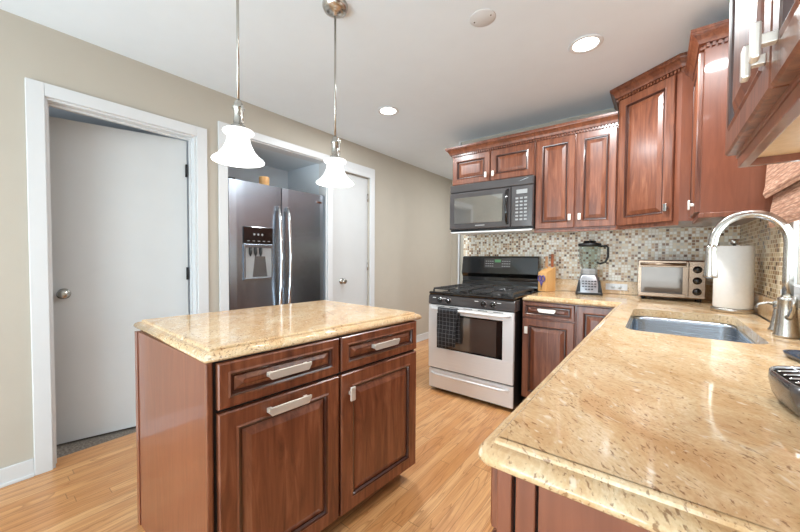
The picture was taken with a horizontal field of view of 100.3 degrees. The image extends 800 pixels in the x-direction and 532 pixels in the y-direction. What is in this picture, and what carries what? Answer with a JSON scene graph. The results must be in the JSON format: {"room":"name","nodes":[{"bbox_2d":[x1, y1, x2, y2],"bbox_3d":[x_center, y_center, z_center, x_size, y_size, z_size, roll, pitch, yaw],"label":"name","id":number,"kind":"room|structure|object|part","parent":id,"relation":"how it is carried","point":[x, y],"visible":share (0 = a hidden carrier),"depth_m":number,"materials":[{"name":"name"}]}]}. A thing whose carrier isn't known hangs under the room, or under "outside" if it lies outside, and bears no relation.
{"room":"kitchen","nodes":[
{"label":"kitchen","id":0,"kind":"room"},
{"bbox_2d":[57,426,135,457],"bbox_3d":[-2.560,1.134,3.079,2.236,0.079,4.900,2,2,38],"label":"floor","id":1,"kind":"structure","parent":0,"point":[67,448],"depth_m":2.13,"materials":[{"name":"grey carpet"}]},
{"bbox_2d":[228,177,324,309],"bbox_3d":[-1.270,0.191,3.172,0.711,1.815,0.948,2,2,38],"label":"refrigerator","id":2,"kind":"object","parent":1,"relation":"on","point":[276,235],"visible":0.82,"depth_m":2.90,"materials":[{"name":"grey metal"}]},
{"bbox_3d":[-1.228,0.169,2.831,0.075,1.720,0.460,2,2,38],"label":"freezer door","id":3,"kind":"part","parent":2,"relation":"part of","materials":[{"name":"silver metal"}]},
{"bbox_3d":[-1.184,-0.256,2.798,0.006,0.140,0.260,2,2,38],"label":"dispenser panel","id":4,"kind":"part","parent":2,"relation":"part of","materials":[{"name":"black plastic"}]},
{"bbox_3d":[-1.182,-0.034,2.802,0.018,0.297,0.260,2,2,38],"label":"dispenser frame","id":5,"kind":"part","parent":2,"relation":"part of","materials":[{"name":"silver metal"}]},
{"bbox_2d":[259,176,268,184],"bbox_3d":[-1.196,-0.739,2.942,0.086,0.085,0.086,2,2,38],"label":"wooden canister","id":6,"kind":"object","parent":2,"relation":"on","point":[264,180],"visible":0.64,"depth_m":2.90,"materials":[{"name":"brown wood"}]},
{"bbox_3d":[-1.051,-0.053,2.928,0.075,0.940,0.027,2,2,38],"label":"handle","id":7,"kind":"part","parent":2,"relation":"part of","materials":[{"name":"silver metal"}]},
{"bbox_3d":[-0.996,-0.055,2.999,0.075,0.940,0.027,2,2,38],"label":"handle","id":8,"kind":"part","parent":2,"relation":"part of","materials":[{"name":"silver metal"}]},
{"bbox_3d":[-0.936,0.160,3.209,0.075,1.720,0.480,2,2,38],"label":"fridge door","id":9,"kind":"part","parent":2,"relation":"part of","materials":[{"name":"silver metal"}]},
{"bbox_2d":[145,131,168,137],"bbox_3d":[-2.623,-0.121,3.035,2.335,2.430,5.000,2,2,38],"label":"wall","id":10,"kind":"structure","parent":0,"point":[147,132],"depth_m":3.19,"materials":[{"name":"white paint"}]},
{"bbox_2d":[0,9,451,468],"bbox_3d":[-1.012,-0.113,3.117,0.115,2.430,8.300,2,2,38],"label":"wall","id":11,"kind":"structure","parent":0,"point":[413,235],"depth_m":2.16,"materials":[{"name":"paint"}]},
{"bbox_2d":[24,77,208,475],"bbox_3d":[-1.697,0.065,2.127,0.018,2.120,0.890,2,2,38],"label":"trim","id":12,"kind":"structure","parent":11,"relation":"attached to","point":[36,91],"depth_m":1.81,"materials":[{"name":"white paint"}]},
{"bbox_2d":[49,116,188,444],"bbox_3d":[-1.843,0.099,2.247,0.719,2.020,0.099,-1,2,-37],"label":"door","id":13,"kind":"structure","parent":11,"relation":"in","point":[119,196],"depth_m":2.20,"materials":[{"name":"white paint"}]},
{"bbox_3d":[-2.072,0.173,2.054,0.066,0.066,0.063,-1,2,-37],"label":"knob","id":14,"kind":"part","parent":13,"relation":"part of","materials":[{"name":"silver metal"}]},
{"bbox_2d":[0,332,428,487],"bbox_3d":[-1.337,1.066,2.625,0.022,0.095,7.080,2,2,38],"label":"baseboard","id":15,"kind":"structure","parent":11,"relation":"attached to","point":[24,470],"depth_m":1.76,"materials":[{"name":"white paint"}]},
{"bbox_2d":[218,121,374,310],"bbox_3d":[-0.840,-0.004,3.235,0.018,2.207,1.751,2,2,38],"label":"trim","id":16,"kind":"structure","parent":11,"relation":"attached to","point":[350,167],"depth_m":3.02,"materials":[{"name":"white paint"}]},
{"bbox_2d":[333,173,367,305],"bbox_3d":[-0.539,0.039,3.663,0.099,2.081,0.559,2,2,38],"label":"door","id":17,"kind":"structure","parent":11,"relation":"in","point":[350,204],"depth_m":3.67,"materials":[{"name":"white paint"}]},
{"bbox_3d":[-0.600,0.162,3.559,0.063,0.066,0.066,2,2,38],"label":"knob","id":18,"kind":"part","parent":17,"relation":"part of","materials":[{"name":"silver metal"}]},
{"bbox_2d":[169,137,318,313],"bbox_3d":[-1.424,-0.120,3.279,0.735,2.430,1.192,2,2,38],"label":"wall niche","id":19,"kind":"object","parent":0,"point":[282,170],"visible":0.04,"depth_m":3.49,"materials":[{"name":"paint"}]},
{"bbox_2d":[0,339,523,531],"bbox_3d":[0.222,1.177,2.131,3.330,0.080,8.400,2,2,38],"label":"floor","id":20,"kind":"structure","parent":0,"point":[447,488],"depth_m":1.72,"materials":[{"name":"brown wood"}]},
{"bbox_2d":[135,321,415,531],"bbox_3d":[-0.530,0.717,1.625,0.766,0.860,1.069,2,2,42],"label":"kitchen island","id":21,"kind":"object","parent":20,"relation":"on","point":[294,438],"visible":0.99,"depth_m":1.27,"materials":[{"name":"brown wood"}]},
{"bbox_3d":[-0.885,0.724,1.271,0.715,0.860,0.016,2,2,38],"label":"panel","id":22,"kind":"part","parent":21,"relation":"part of","materials":[{"name":"brown wood"}]},
{"bbox_3d":[-0.602,0.702,1.053,0.024,0.800,0.018,2,2,42],"label":"corner post","id":23,"kind":"part","parent":21,"relation":"part of","materials":[{"name":"brown wood"}]},
{"bbox_3d":[-0.418,0.378,1.225,0.025,0.147,0.470,2,2,42],"label":"drawer","id":24,"kind":"part","parent":21,"relation":"part of","materials":[{"name":"brown wood"}]},
{"bbox_2d":[133,300,421,363],"bbox_3d":[-0.554,0.265,1.663,0.807,0.040,1.102,2,2,43],"label":"granite","id":25,"kind":"object","parent":21,"relation":"on","point":[209,337],"visible":1,"depth_m":1.43,"materials":[{"name":"beige stone"}]},
{"bbox_3d":[-0.400,0.502,1.212,0.030,0.028,0.170,2,2,42],"label":"handle","id":26,"kind":"part","parent":21,"relation":"part of","materials":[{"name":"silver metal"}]},
{"bbox_3d":[-0.399,0.376,1.208,0.030,0.028,0.170,2,2,42],"label":"handle","id":27,"kind":"part","parent":21,"relation":"part of","materials":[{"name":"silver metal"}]},
{"bbox_3d":[-0.207,0.545,1.431,0.026,0.060,0.026,2,2,42],"label":"handle","id":28,"kind":"part","parent":21,"relation":"part of","materials":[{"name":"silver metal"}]},
{"bbox_3d":[-0.085,0.369,1.594,0.025,0.147,0.500,2,2,42],"label":"drawer","id":29,"kind":"part","parent":21,"relation":"part of","materials":[{"name":"brown wood"}]},
{"bbox_3d":[-0.088,0.760,1.605,0.025,0.609,0.500,2,2,42],"label":"door","id":30,"kind":"part","parent":21,"relation":"part of","materials":[{"name":"brown wood"}]},
{"bbox_3d":[-0.067,0.367,1.577,0.030,0.028,0.170,2,2,42],"label":"handle","id":31,"kind":"part","parent":21,"relation":"part of","materials":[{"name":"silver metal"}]},
{"bbox_2d":[429,256,540,408],"bbox_3d":[0.760,0.502,3.030,0.770,1.185,0.764,2,2,38],"label":"gas range","id":32,"kind":"object","parent":20,"relation":"on","point":[486,365],"visible":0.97,"depth_m":2.77,"materials":[{"name":"silver metal"}]},
{"bbox_2d":[437,307,460,347],"bbox_3d":[0.409,0.529,2.829,0.208,0.344,0.054,2,2,38],"label":"dish towel","id":33,"kind":"object","parent":32,"relation":"hanging from","point":[448,321],"visible":1,"depth_m":2.81,"materials":[{"name":"black fabric"}]},
{"bbox_3d":[0.552,0.956,2.776,0.712,0.020,0.051,2,2,38],"label":"handle","id":34,"kind":"part","parent":32,"relation":"part of","materials":[{"name":"silver metal"}]},
{"bbox_3d":[0.547,0.380,2.749,0.726,0.025,0.065,2,2,38],"label":"handle","id":35,"kind":"part","parent":32,"relation":"part of","materials":[{"name":"silver metal"}]},
{"bbox_3d":[0.569,1.006,2.799,0.762,0.170,0.022,2,2,38],"label":"storage drawer","id":36,"kind":"part","parent":32,"relation":"part of","materials":[{"name":"silver metal"}]},
{"bbox_3d":[0.569,0.629,2.786,0.762,0.560,0.030,2,2,38],"label":"oven door","id":37,"kind":"part","parent":32,"relation":"part of","materials":[{"name":"silver metal"}]},
{"bbox_3d":[0.601,0.301,2.816,0.770,0.087,0.130,2,2,38],"label":"control panel","id":38,"kind":"part","parent":32,"relation":"part of","materials":[{"name":"grey plastic"}]},
{"bbox_2d":[429,287,537,300],"bbox_3d":[0.755,0.240,3.014,0.770,0.026,0.626,2,2,38],"label":"cooktop","id":39,"kind":"object","parent":32,"relation":"in","point":[472,295],"depth_m":2.80,"materials":[{"name":"black metal"}]},
{"bbox_3d":[0.723,0.308,2.622,0.048,0.048,0.036,2,2,38],"label":"knob","id":40,"kind":"part","parent":32,"relation":"part of","materials":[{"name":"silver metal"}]},
{"bbox_3d":[0.952,-0.027,3.267,0.270,0.092,0.020,2,2,38],"label":"clock panel","id":41,"kind":"part","parent":32,"relation":"part of","materials":[{"name":"grey plastic"}]},
{"bbox_2d":[521,300,575,399],"bbox_3d":[1.282,0.697,2.742,0.374,0.858,0.660,2,2,38],"label":"base cabinet","id":42,"kind":"object","parent":20,"relation":"on","point":[548,329],"visible":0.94,"depth_m":2.51,"materials":[{"name":"brown wood"}]},
{"bbox_3d":[1.091,0.336,2.483,0.130,0.028,0.030,2,2,38],"label":"handle","id":43,"kind":"part","parent":42,"relation":"part of","materials":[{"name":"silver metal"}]},
{"bbox_3d":[1.105,0.338,2.501,0.364,0.117,0.023,2,2,38],"label":"drawer","id":44,"kind":"part","parent":42,"relation":"part of","materials":[{"name":"brown wood"}]},
{"bbox_2d":[491,467,649,531],"bbox_3d":[0.556,0.753,0.583,0.698,0.858,0.538,2,2,38],"label":"base cabinet","id":45,"kind":"object","parent":20,"relation":"on","point":[517,505],"visible":0.02,"depth_m":0.51,"materials":[{"name":"brown wood"}]},
{"bbox_3d":[0.317,0.382,0.769,0.023,0.117,0.510,2,2,38],"label":"drawer","id":46,"kind":"part","parent":45,"relation":"part of","materials":[{"name":"brown wood"}]},
{"bbox_3d":[0.169,0.752,0.552,0.024,0.858,0.016,2,2,38],"label":"corner post","id":47,"kind":"part","parent":45,"relation":"part of","materials":[{"name":"brown wood"}]},
{"bbox_3d":[0.191,0.703,0.543,0.065,0.757,0.002,2,2,38],"label":"frame","id":48,"kind":"part","parent":45,"relation":"part of","materials":[{"name":"brown wood"}]},
{"bbox_3d":[0.441,0.759,0.343,0.583,0.858,0.014,2,2,38],"label":"panel","id":49,"kind":"part","parent":45,"relation":"part of","materials":[{"name":"brown wood"}]},
{"bbox_2d":[478,279,799,531],"bbox_3d":[0.998,0.224,1.610,1.273,0.145,2.765,2,2,38],"label":"countertop","id":50,"kind":"structure","parent":45,"relation":"on","point":[649,431],"depth_m":0.58,"materials":[{"name":"beige stone"}]},
{"bbox_2d":[538,267,555,291],"bbox_3d":[1.282,0.113,2.917,0.110,0.214,0.090,0,2,-24],"label":"knife block","id":51,"kind":"object","parent":50,"relation":"on","point":[548,285],"visible":0.89,"depth_m":2.88,"materials":[{"name":"brown wood"}]},
{"bbox_2d":[538,275,544,289],"bbox_3d":[1.224,0.143,2.892,0.012,0.129,0.078,0,2,-24],"label":"scissors","id":52,"kind":"object","parent":51,"relation":"hanging from","point":[540,276],"visible":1,"depth_m":2.89,"materials":[{"name":"purple plastic"}]},
{"bbox_2d":[545,256,547,267],"bbox_3d":[1.291,0.019,2.945,0.014,0.209,0.022,0,2,-24],"label":"kitchen knife","id":53,"kind":"object","parent":51,"relation":"in","point":[546,257],"visible":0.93,"depth_m":2.94,"materials":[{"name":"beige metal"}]},
{"bbox_2d":[551,254,553,267],"bbox_3d":[1.325,0.007,2.907,0.014,0.223,0.022,0,2,-24],"label":"kitchen knife","id":54,"kind":"object","parent":51,"relation":"in","point":[552,255],"visible":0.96,"depth_m":2.90,"materials":[{"name":"brown wood"}]},
{"bbox_2d":[575,241,608,295],"bbox_3d":[1.550,0.013,2.694,0.230,0.430,0.174,1,2,28],"label":"blender","id":55,"kind":"object","parent":50,"relation":"on","point":[589,283],"visible":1,"depth_m":2.65,"materials":[{"name":"silver metal"}]},
{"bbox_3d":[1.425,0.158,2.670,0.030,0.096,0.007,1,2,28],"label":"trim","id":56,"kind":"part","parent":55,"relation":"part of","materials":[{"name":"black plastic"}]},
{"bbox_2d":[578,241,608,264],"bbox_3d":[1.552,-0.087,2.685,0.216,0.230,0.164,2,2,38],"label":"jar","id":57,"kind":"object","parent":55,"relation":"on","point":[586,243],"depth_m":2.65,"materials":[{"name":"clear glass"}]},
{"bbox_3d":[1.558,0.160,2.600,0.030,0.096,0.007,1,2,28],"label":"trim","id":58,"kind":"part","parent":55,"relation":"part of","materials":[{"name":"black plastic"}]},
{"bbox_2d":[606,283,626,290],"bbox_3d":[1.768,0.171,2.731,0.150,0.052,0.008,2,2,38],"label":"outlet","id":59,"kind":"object","parent":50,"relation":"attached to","point":[609,286],"visible":1,"depth_m":2.73,"materials":[{"name":"white paint"}]},
{"bbox_2d":[638,260,705,301],"bbox_3d":[1.934,0.099,2.391,0.366,0.280,0.286,2,2,38],"label":"toaster oven","id":60,"kind":"object","parent":50,"relation":"on","point":[683,279],"visible":0.99,"depth_m":2.30,"materials":[{"name":"metal"}]},
{"bbox_3d":[1.833,0.098,2.343,0.229,0.182,0.006,2,2,38],"label":"door glass","id":61,"kind":"part","parent":60,"relation":"part of","materials":[{"name":"glass"}]},
{"bbox_3d":[1.832,0.089,2.341,0.265,0.252,0.014,2,2,38],"label":"door","id":62,"kind":"part","parent":60,"relation":"part of","materials":[{"name":"metal"}]},
{"bbox_3d":[1.821,-0.012,2.318,0.247,0.019,0.036,2,2,38],"label":"handle","id":63,"kind":"part","parent":60,"relation":"part of","materials":[{"name":"metal"}]},
{"bbox_3d":[1.982,0.094,2.228,0.091,0.254,0.014,2,2,38],"label":"control panel","id":64,"kind":"part","parent":60,"relation":"part of","materials":[{"name":"metal"}]},
{"bbox_3d":[1.968,0.174,2.212,0.048,0.048,0.033,2,2,38],"label":"knob","id":65,"kind":"part","parent":60,"relation":"part of","materials":[{"name":"black plastic"}]},
{"bbox_3d":[1.969,0.026,2.208,0.048,0.048,0.033,2,2,38],"label":"knob","id":66,"kind":"part","parent":60,"relation":"part of","materials":[{"name":"black plastic"}]},
{"bbox_3d":[1.969,0.100,2.210,0.048,0.048,0.033,2,2,38],"label":"knob","id":67,"kind":"part","parent":60,"relation":"part of","materials":[{"name":"black plastic"}]},
{"bbox_2d":[628,316,755,343],"bbox_3d":[1.318,0.402,1.550,0.460,0.200,0.770,2,2,38],"label":"sink","id":68,"kind":"object","parent":50,"relation":"in","point":[691,328],"visible":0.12,"depth_m":1.81,"materials":[{"name":"silver metal"}]},
{"bbox_2d":[710,239,755,313],"bbox_3d":[1.852,0.052,1.856,0.180,0.402,0.180,2,2,38],"label":"paper towel holder","id":69,"kind":"object","parent":50,"relation":"on","point":[734,242],"visible":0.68,"depth_m":1.81,"materials":[{"name":"silver metal"}]},
{"bbox_2d":[712,246,755,308],"bbox_3d":[1.852,0.060,1.857,0.162,0.340,0.162,2,2,38],"label":"paper towel roll","id":70,"kind":"object","parent":69,"relation":"on","point":[733,288],"visible":0.94,"depth_m":1.79,"materials":[{"name":"white paper"}]},
{"bbox_2d":[703,210,799,338],"bbox_3d":[1.363,0.023,1.297,0.274,0.486,0.123,2,2,38],"label":"faucet","id":71,"kind":"object","parent":50,"relation":"on","point":[786,325],"visible":1,"depth_m":1.25,"materials":[{"name":"silver metal"}]},
{"bbox_3d":[1.376,-0.048,1.319,0.245,0.346,0.031,2,2,38],"label":"spout","id":72,"kind":"part","parent":71,"relation":"part of","materials":[{"name":"silver metal"}]},
{"bbox_3d":[1.427,0.156,1.218,0.023,0.097,0.072,2,2,38],"label":"lever","id":73,"kind":"part","parent":71,"relation":"part of","materials":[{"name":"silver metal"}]},
{"bbox_2d":[755,301,776,330],"bbox_3d":[1.529,0.203,1.377,0.092,0.122,0.054,2,2,38],"label":"soap dispenser","id":74,"kind":"object","parent":50,"relation":"on","point":[774,303],"visible":0.52,"depth_m":1.37,"materials":[{"name":"silver metal"}]},
{"bbox_2d":[768,366,799,417],"bbox_3d":[0.813,0.245,0.623,0.150,0.074,0.220,1,2,32],"label":"wire basket","id":75,"kind":"object","parent":50,"relation":"on","point":[784,381],"visible":1,"depth_m":0.66,"materials":[{"name":"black metal"}]},
{"bbox_2d":[783,349,799,361],"bbox_3d":[1.174,0.266,0.938,0.090,0.017,0.180,1,2,23],"label":"spoon rest","id":76,"kind":"object","parent":50,"relation":"on","point":[793,354],"visible":1,"depth_m":0.99,"materials":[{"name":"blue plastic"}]},
{"bbox_2d":[575,305,613,346],"bbox_3d":[1.541,0.704,2.559,0.255,0.858,0.633,2,2,38],"label":"base cabinet","id":77,"kind":"object","parent":20,"relation":"on","point":[588,318],"visible":0.25,"depth_m":2.34,"materials":[{"name":"brown wood"}]},
{"bbox_2d":[0,0,729,179],"bbox_3d":[-0.647,-1.356,2.743,5.565,0.080,8.400,2,2,38],"label":"ceiling","id":78,"kind":"structure","parent":0,"point":[450,80],"depth_m":2.02,"materials":[{"name":"paint"}]},
{"bbox_2d":[211,0,264,167],"bbox_3d":[-0.618,-0.838,1.273,0.188,0.874,0.188,2,2,38],"label":"pendant lamp","id":79,"kind":"object","parent":78,"relation":"hanging from","point":[237,150],"visible":1,"depth_m":1.26,"materials":[{"name":"white glass"}]},
{"bbox_3d":[-0.617,-0.923,1.271,0.010,0.614,0.010,2,2,38],"label":"rod","id":80,"kind":"part","parent":79,"relation":"part of","materials":[{"name":"silver metal"}]},
{"bbox_3d":[-0.620,-0.461,1.284,0.188,0.120,0.188,2,2,38],"label":"lamp shade","id":81,"kind":"part","parent":79,"relation":"part of","materials":[{"name":"white glass"}]},
{"bbox_2d":[231,99,245,127],"bbox_3d":[-0.620,-0.574,1.280,0.056,0.123,0.056,1,2,30],"label":"socket","id":82,"kind":"object","parent":79,"relation":"attached to","point":[238,109],"depth_m":1.26,"materials":[{"name":"silver metal"}]},
{"bbox_2d":[316,0,353,187],"bbox_3d":[-0.321,-0.847,1.657,0.188,0.874,0.188,2,2,38],"label":"pendant lamp","id":83,"kind":"object","parent":78,"relation":"hanging from","point":[334,176],"visible":1,"depth_m":1.64,"materials":[{"name":"white glass"}]},
{"bbox_3d":[-0.321,-0.932,1.654,0.010,0.614,0.010,2,2,38],"label":"rod","id":84,"kind":"part","parent":83,"relation":"part of","materials":[{"name":"silver metal"}]},
{"bbox_3d":[-0.324,-0.470,1.667,0.188,0.120,0.188,2,2,38],"label":"lamp shade","id":85,"kind":"part","parent":83,"relation":"part of","materials":[{"name":"white glass"}]},
{"bbox_2d":[330,136,340,157],"bbox_3d":[-0.323,-0.583,1.664,0.056,0.123,0.056,-1,2,-45],"label":"socket","id":86,"kind":"object","parent":83,"relation":"attached to","point":[335,143],"depth_m":1.65,"materials":[{"name":"silver metal"}]},
{"bbox_2d":[378,106,398,115],"bbox_3d":[-0.100,-1.310,2.827,0.180,0.008,0.180,2,2,38],"label":"recessed light","id":87,"kind":"object","parent":78,"relation":"in","point":[385,110],"visible":1,"depth_m":2.82,"materials":[{"name":"white glass"}]},
{"bbox_2d":[469,9,495,26],"bbox_3d":[0.426,-1.279,1.726,0.132,0.005,0.132,2,2,38],"label":"cover plate","id":88,"kind":"object","parent":78,"relation":"attached to","point":[482,17],"visible":1,"depth_m":1.72,"materials":[{"name":"white paint"}]},
{"bbox_2d":[568,34,603,53],"bbox_3d":[1.072,-1.278,1.929,0.180,0.008,0.180,2,2,38],"label":"recessed light","id":89,"kind":"object","parent":78,"relation":"in","point":[590,42],"visible":1,"depth_m":1.92,"materials":[{"name":"white glass"}]},
{"bbox_2d":[451,180,457,287],"bbox_3d":[2.088,-0.134,4.501,3.330,2.430,0.120,2,2,38],"label":"wall","id":90,"kind":"structure","parent":0,"point":[454,237],"depth_m":5.36,"materials":[{"name":"paint"}]},
{"bbox_2d":[460,108,705,299],"bbox_3d":[1.585,-0.094,2.979,2.265,2.430,0.115,2,2,38],"label":"wall","id":91,"kind":"structure","parent":0,"point":[610,110],"depth_m":3.17,"materials":[{"name":"paint"}]},
{"bbox_2d":[458,142,460,283],"bbox_3d":[0.682,-0.119,3.676,0.018,2.430,0.155,2,2,38],"label":"trim","id":92,"kind":"structure","parent":91,"relation":"attached to","point":[459,142],"depth_m":3.62,"materials":[{"name":"white paint"}]},
{"bbox_2d":[445,129,535,185],"bbox_3d":[0.891,-0.959,3.179,0.840,0.370,0.382,2,2,38],"label":"upper cabinet","id":93,"kind":"object","parent":91,"relation":"attached to","point":[513,155],"visible":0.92,"depth_m":3.01,"materials":[{"name":"brown wood"}]},
{"bbox_3d":[0.671,-0.918,3.168,0.379,0.270,0.023,2,2,38],"label":"door","id":94,"kind":"part","parent":93,"relation":"part of","materials":[{"name":"brown wood"}]},
{"bbox_3d":[0.891,-1.100,3.175,0.840,0.088,0.380,2,2,38],"label":"crown molding","id":95,"kind":"part","parent":93,"relation":"part of","materials":[{"name":"brown wood"}]},
{"bbox_2d":[450,175,535,234],"bbox_3d":[0.895,-0.540,3.140,0.782,0.458,0.442,2,2,38],"label":"microwave","id":96,"kind":"object","parent":93,"relation":"attached to","point":[502,206],"visible":0.99,"depth_m":2.97,"materials":[{"name":"black plastic"}]},
{"bbox_3d":[0.725,-0.516,3.073,0.596,0.348,0.032,2,2,38],"label":"door","id":97,"kind":"part","parent":96,"relation":"part of","materials":[{"name":"black glass"}]},
{"bbox_3d":[0.919,-0.515,2.877,0.024,0.309,0.055,2,2,38],"label":"handle","id":98,"kind":"part","parent":96,"relation":"part of","materials":[{"name":"black plastic"}]},
{"bbox_3d":[1.036,-0.507,2.834,0.183,0.348,0.030,2,2,38],"label":"control panel","id":99,"kind":"part","parent":96,"relation":"part of","materials":[{"name":"grey plastic"}]},
{"bbox_3d":[0.979,-0.909,2.930,0.381,0.270,0.023,2,2,38],"label":"door","id":100,"kind":"part","parent":93,"relation":"part of","materials":[{"name":"brown wood"}]},
{"bbox_2d":[534,111,618,232],"bbox_3d":[1.455,-0.703,2.750,0.584,0.852,0.382,2,2,38],"label":"upper cabinet","id":101,"kind":"object","parent":91,"relation":"attached to","point":[576,166],"visible":0.98,"depth_m":2.61,"materials":[{"name":"brown wood"}]},
{"bbox_3d":[1.260,-0.672,2.719,0.295,0.730,0.023,2,2,38],"label":"door","id":102,"kind":"part","parent":101,"relation":"part of","materials":[{"name":"brown wood"}]},
{"bbox_3d":[1.375,-0.285,2.661,0.584,0.022,0.020,2,2,38],"label":"light rail","id":103,"kind":"part","parent":101,"relation":"part of","materials":[{"name":"brown wood"}]},
{"bbox_3d":[1.358,-1.081,2.611,0.584,0.088,0.058,2,2,38],"label":"crown molding","id":104,"kind":"part","parent":101,"relation":"part of","materials":[{"name":"brown wood"}]},
{"bbox_3d":[1.489,-0.665,2.542,0.265,0.730,0.023,2,2,38],"label":"door","id":105,"kind":"part","parent":101,"relation":"part of","materials":[{"name":"brown wood"}]},
{"bbox_2d":[463,225,739,284],"bbox_3d":[1.516,-0.054,2.957,2.104,0.530,0.006,2,2,38],"label":"backsplash","id":106,"kind":"structure","parent":91,"relation":"attached to","point":[626,247],"depth_m":2.79,"materials":[{"name":"tile"}]},
{"bbox_2d":[610,51,756,229],"bbox_3d":[1.867,-0.772,2.275,0.757,1.023,0.627,2,2,38],"label":"upper cabinet","id":107,"kind":"object","parent":91,"relation":"attached to","point":[654,107],"visible":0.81,"depth_m":2.19,"materials":[{"name":"brown wood"}]},
{"bbox_3d":[1.669,-0.273,2.279,0.016,0.022,0.435,0,2,-17],"label":"light rail","id":108,"kind":"part","parent":107,"relation":"part of","materials":[{"name":"brown wood"}]},
{"bbox_3d":[1.655,-0.740,2.264,0.023,0.905,0.375,0,2,-17],"label":"door","id":109,"kind":"part","parent":107,"relation":"part of","materials":[{"name":"brown wood"}]},
{"bbox_3d":[1.715,-1.241,2.288,0.291,0.088,0.887,0,2,-7],"label":"crown molding","id":110,"kind":"part","parent":107,"relation":"part of","materials":[{"name":"brown wood"}]},
{"bbox_3d":[1.680,-0.369,2.112,0.026,0.050,0.022,0,2,-17],"label":"handle","id":111,"kind":"part","parent":107,"relation":"part of","materials":[{"name":"silver metal"}]},
{"bbox_2d":[756,220,799,321],"bbox_3d":[1.533,-0.043,1.153,0.115,2.430,8.300,2,2,38],"label":"wall","id":112,"kind":"structure","parent":0,"point":[798,270],"depth_m":1.35,"materials":[{"name":"paint"}]},
{"bbox_2d":[685,18,773,223],"bbox_3d":[1.728,-0.711,1.760,0.344,0.932,0.471,2,2,38],"label":"upper cabinet","id":113,"kind":"object","parent":112,"relation":"attached to","point":[719,189],"visible":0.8,"depth_m":1.66,"materials":[{"name":"brown wood"}]},
{"bbox_3d":[1.529,-0.320,1.756,0.026,0.050,0.022,2,2,38],"label":"handle","id":114,"kind":"part","parent":113,"relation":"part of","materials":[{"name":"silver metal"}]},
{"bbox_3d":[1.634,-0.684,1.844,0.023,0.808,0.340,2,2,38],"label":"door","id":115,"kind":"part","parent":113,"relation":"part of","materials":[{"name":"brown wood"}]},
{"bbox_3d":[1.731,-1.133,1.749,0.343,0.088,0.471,2,2,38],"label":"crown molding","id":116,"kind":"part","parent":113,"relation":"part of","materials":[{"name":"brown wood"}]},
{"bbox_3d":[1.761,-0.257,1.776,0.289,0.024,0.423,2,2,38],"label":"light rail","id":117,"kind":"part","parent":113,"relation":"part of","materials":[{"name":"brown wood"}]},
{"bbox_3d":[1.642,-0.665,1.601,0.283,0.840,0.004,2,2,38],"label":"panel","id":118,"kind":"part","parent":113,"relation":"part of","materials":[{"name":"brown wood"}]},
{"bbox_2d":[725,0,799,167],"bbox_3d":[0.672,-0.732,0.407,0.364,1.014,0.893,2,2,38],"label":"upper cabinet","id":119,"kind":"object","parent":112,"relation":"attached to","point":[763,110],"visible":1,"depth_m":0.56,"materials":[{"name":"brown wood"}]},
{"bbox_3d":[0.549,-0.316,0.519,0.026,0.050,0.022,2,2,38],"label":"handle","id":120,"kind":"part","parent":119,"relation":"part of","materials":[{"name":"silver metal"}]},
{"bbox_3d":[0.508,-0.315,0.467,0.026,0.050,0.022,2,2,38],"label":"handle","id":121,"kind":"part","parent":119,"relation":"part of","materials":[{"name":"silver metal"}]},
{"bbox_3d":[0.675,-0.235,0.380,0.302,0.023,0.835,2,2,38],"label":"light rail","id":122,"kind":"part","parent":119,"relation":"part of","materials":[{"name":"brown wood"}]},
{"bbox_3d":[0.420,-0.700,0.304,0.023,0.891,0.412,2,2,38],"label":"door","id":123,"kind":"part","parent":119,"relation":"part of","materials":[{"name":"brown wood"}]},
{"bbox_2d":[740,218,788,298],"bbox_3d":[1.443,-0.048,1.136,0.006,0.440,2.964,2,2,38],"label":"backsplash","id":124,"kind":"structure","parent":112,"relation":"attached to","point":[768,241],"depth_m":1.74,"materials":[{"name":"tile"}]},
{"bbox_2d":[763,161,799,227],"bbox_3d":[1.363,-0.565,1.086,0.058,0.805,1.065,2,2,38],"label":"roman shade","id":125,"kind":"object","parent":112,"relation":"attached to","point":[782,179],"visible":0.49,"depth_m":1.32,"materials":[{"name":"brown fabric"}]},
{"bbox_3d":[1.367,-0.545,1.083,0.034,0.765,1.045,2,2,38],"label":"panel","id":126,"kind":"part","parent":125,"relation":"part of","materials":[{"name":"brown fabric"}]},
{"bbox_2d":[780,220,799,299],"bbox_3d":[1.391,-0.402,1.002,0.120,1.075,0.980,2,2,38],"label":"window","id":127,"kind":"structure","parent":112,"relation":"in","point":[795,225],"depth_m":1.36,"materials":[{"name":"white paint"}]}
]}

